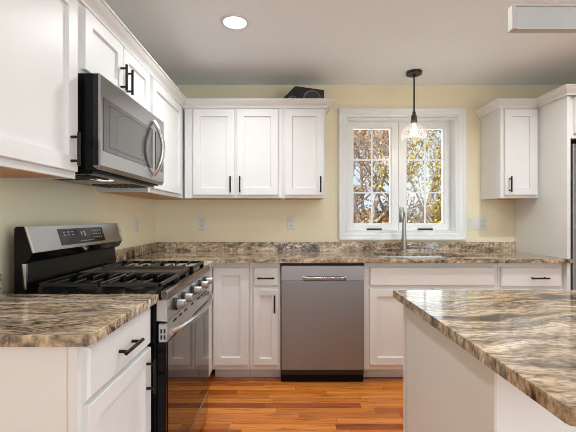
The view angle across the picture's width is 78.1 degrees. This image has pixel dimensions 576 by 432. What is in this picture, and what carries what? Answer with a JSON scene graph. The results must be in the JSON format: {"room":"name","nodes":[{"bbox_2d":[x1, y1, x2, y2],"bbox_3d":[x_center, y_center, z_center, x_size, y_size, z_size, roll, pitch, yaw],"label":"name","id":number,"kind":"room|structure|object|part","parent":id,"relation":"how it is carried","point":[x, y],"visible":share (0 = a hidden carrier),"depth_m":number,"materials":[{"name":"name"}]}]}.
{"room":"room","nodes":[
{"label":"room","id":0,"kind":"room"},
{"bbox_2d":[0,179,155,293],"bbox_3d":[-1.245,0.018,-0.940,0.150,2.395,8.520,0,0,0],"label":"wall","id":1,"kind":"structure","parent":0,"point":[23,202],"depth_m":1.83,"materials":[{"name":"beige paint"}]},
{"bbox_2d":[0,274,1,293],"bbox_3d":[-1.143,0.263,1.149,0.050,0.078,0.487,0,0,0],"label":"backsplash","id":2,"kind":"structure","parent":1,"relation":"attached to","point":[0,274],"depth_m":1.39,"materials":[{"name":"stone"}]},
{"bbox_2d":[0,0,80,178],"bbox_3d":[-0.981,-0.515,1.163,0.374,0.726,0.524,0,0,0],"label":"upper cabinet","id":3,"kind":"object","parent":1,"relation":"attached to","point":[40,138],"visible":1,"depth_m":1.21,"materials":[{"name":"white paint"}]},
{"bbox_3d":[-1.017,-0.160,1.163,0.294,0.012,0.491,0,0,0],"label":"panel","id":4,"kind":"part","parent":3,"relation":"part of","materials":[{"name":"brown wood"}]},
{"bbox_3d":[-0.859,-0.515,1.163,0.019,0.726,0.524,0,0,0],"label":"frame","id":5,"kind":"part","parent":3,"relation":"part of","materials":[{"name":"white paint"}]},
{"bbox_3d":[-0.812,-0.262,1.365,0.036,0.128,0.012,0,0,0],"label":"handle","id":6,"kind":"part","parent":3,"relation":"part of","materials":[{"name":"black metal"}]},
{"bbox_2d":[78,2,149,110],"bbox_3d":[-0.981,-0.731,1.798,0.374,0.294,0.742,0,0,0],"label":"upper cabinet","id":7,"kind":"object","parent":1,"relation":"attached to","point":[99,51],"visible":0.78,"depth_m":1.67,"materials":[{"name":"white paint"}]},
{"bbox_3d":[-0.859,-0.731,1.798,0.019,0.294,0.742,0,0,0],"label":"frame","id":8,"kind":"part","parent":7,"relation":"part of","materials":[{"name":"white paint"}]},
{"bbox_3d":[-0.840,-0.739,1.632,0.020,0.257,0.340,0,0,0],"label":"door","id":9,"kind":"part","parent":7,"relation":"part of","materials":[{"name":"white paint"}]},
{"bbox_2d":[53,73,164,187],"bbox_3d":[-0.924,-0.377,1.798,0.482,0.410,0.735,0,0,0],"label":"microwave","id":10,"kind":"object","parent":7,"relation":"attached to","point":[123,142],"visible":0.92,"depth_m":1.59,"materials":[{"name":"silver metal"}]},
{"bbox_3d":[-0.772,-0.394,1.431,0.020,0.368,0.001,0,0,0],"label":"door","id":11,"kind":"part","parent":10,"relation":"part of","materials":[{"name":"black metal"}]},
{"bbox_3d":[-0.950,-0.182,1.799,0.300,0.012,0.674,0,0,0],"label":"underside plate","id":12,"kind":"part","parent":10,"relation":"part of","materials":[{"name":"black"}]},
{"bbox_3d":[-0.767,-0.387,1.799,0.030,0.390,0.734,0,0,0],"label":"door","id":13,"kind":"part","parent":10,"relation":"part of","materials":[{"name":"metal"}]},
{"bbox_3d":[-0.720,-0.385,1.992,0.073,0.317,0.032,0,0,0],"label":"handle","id":14,"kind":"part","parent":10,"relation":"part of","materials":[{"name":"silver metal"}]},
{"bbox_3d":[-0.812,-0.696,1.772,0.036,0.128,0.012,0,0,0],"label":"handle","id":15,"kind":"part","parent":7,"relation":"part of","materials":[{"name":"black metal"}]},
{"bbox_3d":[-0.812,-0.696,1.838,0.036,0.128,0.012,0,0,0],"label":"handle","id":16,"kind":"part","parent":7,"relation":"part of","materials":[{"name":"black metal"}]},
{"bbox_3d":[-0.840,-0.739,1.977,0.020,0.257,0.338,0,0,0],"label":"door","id":17,"kind":"part","parent":7,"relation":"part of","materials":[{"name":"white paint"}]},
{"bbox_2d":[115,242,157,261],"bbox_3d":[-1.157,0.262,2.669,0.022,0.078,0.998,0,0,0],"label":"backsplash","id":18,"kind":"structure","parent":1,"relation":"attached to","point":[129,252],"depth_m":2.69,"materials":[{"name":"stone"}]},
{"bbox_2d":[135,217,138,231],"bbox_3d":[-1.165,0.058,2.760,0.008,0.116,0.072,0,0,0],"label":"wall outlet","id":19,"kind":"object","parent":1,"relation":"attached to","point":[136,218],"visible":1,"depth_m":2.75,"materials":[{"name":"white plastic"}]},
{"bbox_2d":[96,76,191,199],"bbox_3d":[-0.999,-0.515,2.668,0.338,0.726,0.995,0,0,0],"label":"upper cabinet","id":20,"kind":"object","parent":1,"relation":"attached to","point":[163,106],"visible":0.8,"depth_m":2.54,"materials":[{"name":"white paint"}]},
{"bbox_3d":[-1.017,-0.160,2.668,0.294,0.012,0.962,0,0,0],"label":"panel","id":21,"kind":"part","parent":20,"relation":"part of","materials":[{"name":"brown wood"}]},
{"bbox_3d":[-0.840,-0.522,2.502,0.020,0.689,0.595,0,0,0],"label":"door","id":22,"kind":"part","parent":20,"relation":"part of","materials":[{"name":"white paint"}]},
{"bbox_3d":[-0.859,-0.515,2.668,0.019,0.726,0.995,0,0,0],"label":"frame","id":23,"kind":"part","parent":20,"relation":"part of","materials":[{"name":"white paint"}]},
{"bbox_2d":[200,369,402,431],"bbox_3d":[0.940,1.276,-1.015,4.520,0.120,8.670,0,0,0],"label":"floor","id":24,"kind":"structure","parent":0,"point":[235,404],"depth_m":2.29,"materials":[{"name":"brown wood"}]},
{"bbox_2d":[0,307,155,431],"bbox_3d":[-0.828,0.774,1.159,0.673,0.883,0.465,0,0,0],"label":"base cabinet","id":25,"kind":"object","parent":24,"relation":"on","point":[104,385],"visible":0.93,"depth_m":0.95,"materials":[{"name":"white paint"}]},
{"bbox_2d":[0,274,158,346],"bbox_3d":[-0.835,0.278,1.149,0.664,0.108,0.489,0,0,0],"label":"countertop","id":26,"kind":"structure","parent":25,"relation":"on","point":[26,320],"depth_m":1.08,"materials":[{"name":"stone"}]},
{"bbox_3d":[-0.557,0.728,1.161,0.019,0.789,0.461,0,0,0],"label":"frame","id":27,"kind":"part","parent":25,"relation":"part of","materials":[{"name":"white paint"}]},
{"bbox_3d":[-0.538,0.420,1.164,0.020,0.144,0.432,0,0,0],"label":"drawer","id":28,"kind":"part","parent":25,"relation":"part of","materials":[{"name":"white paint"}]},
{"bbox_3d":[-0.538,0.801,1.164,0.020,0.594,0.432,0,0,0],"label":"door","id":29,"kind":"part","parent":25,"relation":"part of","materials":[{"name":"white paint"}]},
{"bbox_3d":[-0.510,0.423,1.163,0.036,0.012,0.128,0,0,0],"label":"handle","id":30,"kind":"part","parent":25,"relation":"part of","materials":[{"name":"black metal"}]},
{"bbox_3d":[-0.510,0.599,1.336,0.036,0.128,0.012,0,0,0],"label":"handle","id":31,"kind":"part","parent":25,"relation":"part of","materials":[{"name":"black metal"}]},
{"bbox_2d":[14,223,212,431],"bbox_3d":[-0.738,0.626,1.779,0.674,1.179,0.763,0,0,0],"label":"gas range","id":32,"kind":"object","parent":24,"relation":"on","point":[78,258],"visible":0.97,"depth_m":1.58,"materials":[{"name":"black metal"}]},
{"bbox_3d":[-1.041,0.236,1.406,0.022,0.100,0.008,0,0,0],"label":"trim","id":33,"kind":"part","parent":32,"relation":"part of","materials":[{"name":"silver metal"}]},
{"bbox_3d":[-1.014,0.090,1.400,0.037,0.106,0.004,0,0,0],"label":"trim","id":34,"kind":"part","parent":32,"relation":"part of","materials":[{"name":"silver metal"}]},
{"bbox_3d":[-1.015,0.091,1.774,0.024,0.073,0.377,0,0,0],"label":"display panel","id":35,"kind":"part","parent":32,"relation":"part of","materials":[{"name":"black glass"}]},
{"bbox_3d":[-0.860,0.295,1.540,0.095,0.016,0.095,0,0,0],"label":"burner","id":36,"kind":"part","parent":32,"relation":"part of","materials":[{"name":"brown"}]},
{"bbox_2d":[30,267,199,298],"bbox_3d":[-0.759,0.313,1.779,0.522,0.020,0.762,0,0,0],"label":"cooktop","id":37,"kind":"object","parent":32,"relation":"in","point":[34,290],"depth_m":1.48,"materials":[{"name":"black metal"}]},
{"bbox_3d":[-0.640,0.295,1.540,0.120,0.016,0.120,0,0,0],"label":"burner","id":38,"kind":"part","parent":32,"relation":"part of","materials":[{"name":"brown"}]},
{"bbox_3d":[-0.466,0.366,1.495,0.015,0.051,0.051,0,0,0],"label":"knob","id":39,"kind":"part","parent":32,"relation":"part of","materials":[{"name":"black"}]},
{"bbox_3d":[-0.496,0.773,1.779,0.036,0.554,0.758,0,0,0],"label":"oven door","id":40,"kind":"part","parent":32,"relation":"part of","materials":[{"name":"black ceramic"}]},
{"bbox_3d":[-0.491,0.459,1.779,0.034,0.075,0.760,0,0,0],"label":"door trim","id":41,"kind":"part","parent":32,"relation":"part of","materials":[{"name":"metal"}]},
{"bbox_3d":[-0.492,0.370,1.779,0.044,0.085,0.762,0,0,0],"label":"control panel","id":42,"kind":"part","parent":32,"relation":"part of","materials":[{"name":"metal"}]},
{"bbox_3d":[-0.483,0.309,1.779,0.029,0.035,0.762,0,0,0],"label":"rail","id":43,"kind":"part","parent":32,"relation":"part of","materials":[{"name":"metal"}]},
{"bbox_3d":[-0.477,0.770,1.787,0.004,0.541,0.734,0,0,0],"label":"door glass","id":44,"kind":"part","parent":32,"relation":"part of","materials":[{"name":"black"}]},
{"bbox_3d":[-0.440,0.459,1.779,0.076,0.025,0.731,0,0,0],"label":"handle","id":45,"kind":"part","parent":32,"relation":"part of","materials":[{"name":"silver metal"}]},
{"bbox_3d":[-0.497,1.121,1.779,0.034,0.126,0.758,0,0,0],"label":"warming drawer","id":46,"kind":"part","parent":32,"relation":"part of","materials":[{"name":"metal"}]},
{"bbox_2d":[209,263,250,376],"bbox_3d":[-0.722,0.774,2.666,0.886,0.883,0.999,0,0,0],"label":"base cabinet","id":47,"kind":"object","parent":24,"relation":"on","point":[229,307],"visible":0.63,"depth_m":2.60,"materials":[{"name":"white paint"}]},
{"bbox_2d":[115,242,572,266],"bbox_3d":[0.447,0.278,2.668,3.230,0.109,1.000,0,0,0],"label":"countertop","id":48,"kind":"structure","parent":47,"relation":"on","point":[211,253],"depth_m":2.98,"materials":[{"name":"stone"}]},
{"bbox_2d":[399,207,416,251],"bbox_3d":[0.967,0.110,2.959,0.126,0.382,0.287,0,0,42],"label":"faucet","id":49,"kind":"object","parent":48,"relation":"on","point":[402,216],"visible":0.98,"depth_m":3.03,"materials":[{"name":"grey metal"}]},
{"bbox_2d":[379,256,450,256],"bbox_3d":[1.040,0.423,2.825,0.704,0.182,0.344,0,0,0],"label":"sink","id":50,"kind":"object","parent":48,"relation":"in","point":[379,256],"visible":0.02,"depth_m":2.99,"materials":[{"name":"metal"}]},
{"bbox_2d":[249,263,280,376],"bbox_3d":[-0.163,0.774,2.861,0.228,0.883,0.608,0,0,0],"label":"base cabinet","id":51,"kind":"object","parent":24,"relation":"on","point":[264,278],"visible":0.96,"depth_m":2.60,"materials":[{"name":"white paint"}]},
{"bbox_3d":[-0.155,0.804,2.603,0.179,0.556,0.020,0,0,0],"label":"door","id":52,"kind":"part","parent":51,"relation":"part of","materials":[{"name":"white paint"}]},
{"bbox_3d":[-0.155,0.435,2.603,0.179,0.138,0.020,0,0,0],"label":"drawer","id":53,"kind":"part","parent":51,"relation":"part of","materials":[{"name":"white paint"}]},
{"bbox_2d":[281,263,363,381],"bbox_3d":[0.261,0.776,2.847,0.607,0.880,0.546,0,0,0],"label":"dishwasher","id":54,"kind":"object","parent":24,"relation":"on","point":[322,304],"visible":0.98,"depth_m":2.58,"materials":[{"name":"silver metal"}]},
{"bbox_3d":[0.261,1.186,2.630,0.607,0.060,0.020,0,0,0],"label":"kick plate","id":55,"kind":"part","parent":54,"relation":"part of","materials":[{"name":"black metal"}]},
{"bbox_3d":[0.261,1.136,2.607,0.603,0.036,0.013,0,0,0],"label":"panel","id":56,"kind":"part","parent":54,"relation":"part of","materials":[{"name":"black"}]},
{"bbox_3d":[0.273,0.439,2.585,0.315,0.023,0.022,0,0,0],"label":"handle","id":57,"kind":"part","parent":54,"relation":"part of","materials":[{"name":"silver metal"}]},
{"bbox_2d":[363,263,496,376],"bbox_3d":[1.058,0.774,2.861,0.979,0.883,0.608,0,0,0],"label":"base cabinet","id":58,"kind":"object","parent":24,"relation":"on","point":[383,314],"visible":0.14,"depth_m":2.60,"materials":[{"name":"white paint"}]},
{"bbox_3d":[0.832,0.804,2.603,0.452,0.556,0.020,0,0,0],"label":"door","id":59,"kind":"part","parent":58,"relation":"part of","materials":[{"name":"white paint"}]},
{"bbox_3d":[1.294,0.804,2.603,0.452,0.556,0.020,0,0,0],"label":"door","id":60,"kind":"part","parent":58,"relation":"part of","materials":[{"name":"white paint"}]},
{"bbox_2d":[403,305,575,431],"bbox_3d":[1.196,0.774,1.131,1.448,0.884,0.646,0,0,0],"label":"kitchen island","id":61,"kind":"object","parent":24,"relation":"on","point":[446,388],"visible":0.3,"depth_m":1.02,"materials":[{"name":"white paint"}]},
{"bbox_2d":[393,290,575,426],"bbox_3d":[1.194,0.317,1.016,1.512,0.030,0.909,0,0,0],"label":"island countertop","id":62,"kind":"structure","parent":61,"relation":"on","point":[526,337],"depth_m":0.94,"materials":[{"name":"stone"}]},
{"bbox_3d":[1.199,0.774,0.811,1.442,0.884,0.006,0,0,0],"label":"seating panel","id":63,"kind":"part","parent":61,"relation":"part of","materials":[{"name":"white paint"}]},
{"bbox_2d":[497,263,562,289],"bbox_3d":[1.789,0.774,2.861,0.479,0.883,0.608,0,0,0],"label":"base cabinet","id":64,"kind":"object","parent":24,"relation":"on","point":[510,276],"visible":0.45,"depth_m":2.59,"materials":[{"name":"white paint"}]},
{"bbox_3d":[1.788,0.440,2.603,0.444,0.143,0.020,0,0,0],"label":"drawer","id":65,"kind":"part","parent":64,"relation":"part of","materials":[{"name":"white paint"}]},
{"bbox_3d":[1.788,0.804,2.603,0.444,0.556,0.020,0,0,0],"label":"door","id":66,"kind":"part","parent":64,"relation":"part of","materials":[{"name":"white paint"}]},
{"bbox_2d":[515,96,570,289],"bbox_3d":[2.042,0.169,2.869,0.024,2.094,0.594,0,0,0],"label":"end panel","id":67,"kind":"object","parent":24,"relation":"on","point":[542,223],"visible":0.5,"depth_m":2.73,"materials":[{"name":"white paint"}]},
{"bbox_2d":[571,144,575,289],"bbox_3d":[2.526,0.336,2.842,0.868,1.760,0.596,0,0,0],"label":"refrigerator","id":68,"kind":"object","parent":24,"relation":"on","point":[573,146],"visible":0.07,"depth_m":2.60,"materials":[{"name":"silver metal"}]},
{"bbox_2d":[78,0,575,84],"bbox_3d":[0.940,-1.239,-1.015,4.520,0.120,8.670,0,0,0],"label":"ceiling","id":69,"kind":"structure","parent":0,"point":[284,42],"depth_m":2.40,"materials":[{"name":"paint"}]},
{"bbox_2d":[220,14,249,29],"bbox_3d":[-0.314,-1.175,2.146,0.176,0.008,0.176,0,0,0],"label":"recessed light","id":70,"kind":"object","parent":69,"relation":"in","point":[229,21],"visible":1,"depth_m":2.14,"materials":[{"name":"white plastic"}]},
{"bbox_2d":[401,69,421,135],"bbox_3d":[1.033,-0.903,2.886,0.196,0.552,0.196,0,0,0],"label":"pendant lamp","id":71,"kind":"object","parent":69,"relation":"hanging from","point":[413,73],"visible":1,"depth_m":2.87,"materials":[{"name":"black metal"}]},
{"bbox_2d":[411,111,416,123],"bbox_3d":[1.033,-0.810,2.886,0.048,0.096,0.048,0,0,0],"label":"socket","id":72,"kind":"object","parent":71,"relation":"attached to","point":[413,117],"depth_m":2.87,"materials":[{"name":"brown metal"}]},
{"bbox_3d":[1.033,-0.999,2.886,0.013,0.280,0.013,0,0,0],"label":"rod","id":73,"kind":"part","parent":71,"relation":"part of","materials":[{"name":"black"}]},
{"bbox_3d":[1.033,-0.711,2.886,0.060,0.102,0.060,0,0,0],"label":"bulb","id":74,"kind":"part","parent":71,"relation":"part of","materials":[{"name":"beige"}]},
{"bbox_2d":[508,4,575,32],"bbox_3d":[1.198,-0.880,1.111,1.003,0.598,0.062,0,0,0],"label":"linear pendant","id":75,"kind":"object","parent":69,"relation":"hanging from","point":[522,18],"visible":1,"depth_m":1.10,"materials":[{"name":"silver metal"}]},
{"bbox_3d":[1.198,-0.584,1.109,0.978,0.005,0.024,0,0,0],"label":"edge rail","id":76,"kind":"part","parent":75,"relation":"part of","materials":[{"name":"white metal"}]},
{"bbox_3d":[1.198,-0.655,1.109,0.978,0.005,0.024,0,0,0],"label":"edge rail","id":77,"kind":"part","parent":75,"relation":"part of","materials":[{"name":"white metal"}]},
{"bbox_2d":[156,85,575,241],"bbox_3d":[0.940,0.018,3.245,4.220,2.395,0.150,0,0,0],"label":"wall","id":78,"kind":"structure","parent":0,"point":[176,220],"depth_m":3.17,"materials":[{"name":"beige paint"}]},
{"bbox_2d":[198,217,205,229],"bbox_3d":[-0.759,0.056,3.165,0.072,0.116,0.008,0,0,0],"label":"wall outlet","id":79,"kind":"object","parent":78,"relation":"attached to","point":[201,220],"visible":1,"depth_m":3.16,"materials":[{"name":"white plastic"}]},
{"bbox_2d":[78,0,332,114],"bbox_3d":[-0.241,-0.910,2.031,1.217,0.060,2.273,0,0,0],"label":"crown molding","id":80,"kind":"structure","parent":78,"relation":"attached to","point":[100,9],"depth_m":2.46,"materials":[{"name":"white paint"}]},
{"bbox_2d":[185,108,282,199],"bbox_3d":[-0.431,-0.515,2.991,0.793,0.726,0.354,0,0,0],"label":"upper cabinet","id":81,"kind":"object","parent":78,"relation":"attached to","point":[231,153],"visible":0.99,"depth_m":2.86,"materials":[{"name":"white paint"}]},
{"bbox_3d":[-0.589,-0.522,2.860,0.330,0.689,0.020,0,0,0],"label":"door","id":82,"kind":"part","parent":81,"relation":"part of","materials":[{"name":"white paint"}]},
{"bbox_3d":[-0.452,-0.260,2.832,0.012,0.128,0.036,0,0,0],"label":"handle","id":83,"kind":"part","parent":81,"relation":"part of","materials":[{"name":"black metal"}]},
{"bbox_3d":[-0.431,-0.160,3.027,0.760,0.012,0.274,0,0,0],"label":"panel","id":84,"kind":"part","parent":81,"relation":"part of","materials":[{"name":"brown wood"}]},
{"bbox_3d":[-0.238,-0.522,2.860,0.332,0.689,0.020,0,0,0],"label":"door","id":85,"kind":"part","parent":81,"relation":"part of","materials":[{"name":"white paint"}]},
{"bbox_2d":[287,217,294,229],"bbox_3d":[0.036,0.056,3.165,0.072,0.116,0.008,0,0,0],"label":"wall outlet","id":86,"kind":"object","parent":78,"relation":"attached to","point":[290,220],"visible":1,"depth_m":3.16,"materials":[{"name":"white plastic"}]},
{"bbox_2d":[283,108,324,199],"bbox_3d":[0.139,-0.515,2.991,0.342,0.726,0.354,0,0,0],"label":"upper cabinet","id":87,"kind":"object","parent":78,"relation":"attached to","point":[303,128],"visible":1,"depth_m":2.86,"materials":[{"name":"white paint"}]},
{"bbox_3d":[0.139,-0.160,3.027,0.309,0.012,0.274,0,0,0],"label":"panel","id":88,"kind":"part","parent":87,"relation":"part of","materials":[{"name":"brown wood"}]},
{"bbox_2d":[284,86,323,97],"bbox_3d":[0.110,-0.985,3.029,0.399,0.208,0.182,0,0,0],"label":"speaker","id":89,"kind":"object","parent":87,"relation":"on","point":[296,92],"visible":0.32,"depth_m":2.95},
{"bbox_3d":[0.268,-0.260,2.832,0.012,0.128,0.036,0,0,0],"label":"handle","id":90,"kind":"part","parent":87,"relation":"part of","materials":[{"name":"black metal"}]},
{"bbox_2d":[158,242,515,250],"bbox_3d":[0.442,0.262,3.157,3.173,0.078,0.022,0,0,0],"label":"backsplash","id":91,"kind":"structure","parent":78,"relation":"attached to","point":[162,246],"depth_m":3.15,"materials":[{"name":"stone"}]},
{"bbox_2d":[338,108,466,239],"bbox_3d":[1.025,-0.380,3.229,1.134,1.173,0.171,0,0,0],"label":"window","id":92,"kind":"structure","parent":78,"relation":"in","point":[453,225],"depth_m":3.20,"materials":[{"name":"white paint"}]},
{"bbox_2d":[354,129,389,222],"bbox_3d":[0.782,-0.376,3.272,0.340,0.868,0.009,0,0,0],"label":"grille","id":93,"kind":"object","parent":92,"relation":"attached to","point":[371,159],"depth_m":3.27,"materials":[{"name":"white paint"}]},
{"bbox_3d":[0.785,-0.374,3.280,0.474,0.989,0.050,0,0,0],"label":"sash","id":94,"kind":"part","parent":92,"relation":"part of","materials":[{"name":"white paint"}]},
{"bbox_3d":[0.800,0.115,3.241,0.136,0.021,0.028,0,0,0],"label":"crank handle","id":95,"kind":"part","parent":92,"relation":"part of","materials":[{"name":"black metal"}]},
{"bbox_3d":[1.265,-0.374,3.280,0.474,0.989,0.050,0,0,0],"label":"sash","id":96,"kind":"part","parent":92,"relation":"part of","materials":[{"name":"white paint"}]},
{"bbox_2d":[407,129,442,222],"bbox_3d":[1.270,-0.376,3.272,0.335,0.868,0.009,0,0,0],"label":"grille","id":97,"kind":"object","parent":92,"relation":"attached to","point":[424,159],"depth_m":3.27,"materials":[{"name":"white paint"}]},
{"bbox_3d":[1.265,0.115,3.241,0.136,0.021,0.028,0,0,0],"label":"crank handle","id":98,"kind":"part","parent":92,"relation":"part of","materials":[{"name":"black metal"}]},
{"bbox_3d":[1.270,-0.376,3.280,0.335,0.868,0.006,0,0,0],"label":"glass pane","id":99,"kind":"part","parent":92,"relation":"part of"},
{"bbox_2d":[468,217,485,229],"bbox_3d":[1.696,0.058,3.165,0.164,0.116,0.008,0,0,0],"label":"light switch","id":100,"kind":"object","parent":78,"relation":"attached to","point":[474,223],"visible":1,"depth_m":3.16,"materials":[{"name":"white plastic"}]},
{"bbox_2d":[480,108,537,199],"bbox_3d":[1.877,-0.515,2.991,0.302,0.726,0.354,0,0,0],"label":"upper cabinet","id":101,"kind":"object","parent":78,"relation":"attached to","point":[508,136],"visible":1,"depth_m":2.86,"materials":[{"name":"white paint"}]},
{"bbox_3d":[1.877,-0.160,3.027,0.269,0.012,0.274,0,0,0],"label":"panel","id":102,"kind":"part","parent":101,"relation":"part of","materials":[{"name":"brown wood"}]},
{"bbox_3d":[1.785,-0.260,2.832,0.012,0.128,0.036,0,0,0],"label":"handle","id":103,"kind":"part","parent":101,"relation":"part of","materials":[{"name":"black metal"}]},
{"bbox_3d":[1.877,-0.515,2.879,0.302,0.726,0.019,0,0,0],"label":"frame","id":104,"kind":"part","parent":101,"relation":"part of","materials":[{"name":"white paint"}]},
{"bbox_3d":[1.881,-0.522,2.860,0.258,0.689,0.020,0,0,0],"label":"door","id":105,"kind":"part","parent":101,"relation":"part of","materials":[{"name":"white paint"}]},
{"bbox_2d":[474,84,575,117],"bbox_3d":[2.235,-0.910,2.654,1.468,0.060,0.487,0,0,26],"label":"crown molding","id":106,"kind":"structure","parent":101,"relation":"on","point":[567,89],"depth_m":2.82,"materials":[{"name":"white paint"}]},
{"bbox_2d":[571,97,575,143],"bbox_3d":[2.515,-0.726,2.868,0.920,0.304,0.596,0,0,0],"label":"upper cabinet","id":107,"kind":"object","parent":78,"relation":"attached to","point":[573,99],"visible":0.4,"depth_m":2.59,"materials":[{"name":"white paint"}]},
{"bbox_3d":[2.297,-0.738,2.580,0.425,0.258,0.020,0,0,0],"label":"door","id":108,"kind":"part","parent":107,"relation":"part of","materials":[{"name":"white paint"}]},
{"label":"outside","id":109,"kind":"structure","parent":0,"visible":0},
{"bbox_3d":[5.000,0.662,16.670,38.000,2.250,26.660,0,0,0],"label":"ground","id":110,"kind":"structure","parent":109,"visible":0},
{"bbox_2d":[354,171,387,222],"bbox_3d":[1.723,-0.244,10.375,2.503,2.133,2.234,0,0,0],"label":"shrub","id":111,"kind":"object","parent":110,"relation":"on","point":[356,187],"visible":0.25,"depth_m":10.18,"materials":[{"name":"brown plant"}]},
{"bbox_2d":[355,130,409,220],"bbox_3d":[2.492,-3.656,12.395,5.463,8.094,4.709,0,0,34],"label":"tree","id":112,"kind":"object","parent":110,"relation":"on","point":[362,177],"visible":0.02,"depth_m":13.12,"materials":[{"name":"brown plant"}]},
{"bbox_2d":[354,130,418,213],"bbox_3d":[1.792,-1.596,7.542,3.962,5.587,4.561,0,0,0],"label":"tree","id":113,"kind":"object","parent":110,"relation":"on","point":[365,164],"visible":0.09,"depth_m":7.01,"materials":[{"name":"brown plant"}]},
{"bbox_2d":[361,217,413,222],"bbox_3d":[1.398,0.705,6.156,1.872,1.606,1.545,0,0,30],"label":"shrub","id":114,"kind":"object","parent":110,"relation":"on","point":[413,217],"visible":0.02,"depth_m":5.71,"materials":[{"name":"brown plant"}]},
{"bbox_2d":[354,130,427,222],"bbox_3d":[1.190,-2.495,9.425,4.311,6.684,4.590,0,0,-29],"label":"tree","id":115,"kind":"object","parent":110,"relation":"on","point":[357,213],"visible":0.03,"depth_m":9.54,"materials":[{"name":"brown plant"}]},
{"bbox_2d":[354,130,440,222],"bbox_3d":[1.492,-1.300,7.036,3.242,5.086,3.707,0,0,36],"label":"tree","id":116,"kind":"object","parent":110,"relation":"on","point":[379,146],"visible":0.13,"depth_m":7.06,"materials":[{"name":"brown plant"}]},
{"bbox_2d":[355,189,439,222],"bbox_3d":[2.350,0.258,7.708,2.048,1.818,1.550,0,0,0],"label":"shrub","id":117,"kind":"object","parent":110,"relation":"on","point":[384,218],"visible":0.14,"depth_m":7.47,"materials":[{"name":"brown plant"}]},
{"bbox_2d":[369,130,440,222],"bbox_3d":[3.371,-1.227,5.985,3.815,5.231,3.425,0,0,0],"label":"tree","id":118,"kind":"object","parent":110,"relation":"on","point":[409,173],"visible":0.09,"depth_m":6.44,"materials":[{"name":"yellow plant"}]},
{"bbox_2d":[407,130,440,216],"bbox_3d":[4.366,-1.867,9.401,5.039,5.426,3.344,0,0,0],"label":"tree","id":119,"kind":"object","parent":110,"relation":"on","point":[432,135],"visible":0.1,"depth_m":9.41,"materials":[{"name":"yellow plant"}]},
{"bbox_2d":[407,197,440,222],"bbox_3d":[3.210,0.105,7.555,2.374,2.053,1.896,0,0,17],"label":"shrub","id":120,"kind":"object","parent":110,"relation":"on","point":[419,220],"visible":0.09,"depth_m":7.53,"materials":[{"name":"brown plant"}]},
{"bbox_2d":[407,132,440,206],"bbox_3d":[5.870,-3.407,11.328,6.332,7.781,5.090,0,0,26],"label":"tree","id":121,"kind":"object","parent":110,"relation":"on","point":[408,132],"visible":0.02,"depth_m":12.77,"materials":[{"name":"brown plant"}]},
{"bbox_2d":[409,172,440,222],"bbox_3d":[3.899,-0.265,9.408,1.897,2.212,1.860,0,0,0],"label":"shrub","id":122,"kind":"object","parent":110,"relation":"on","point":[437,188],"visible":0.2,"depth_m":9.08,"materials":[{"name":"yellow plant"}]}
]}

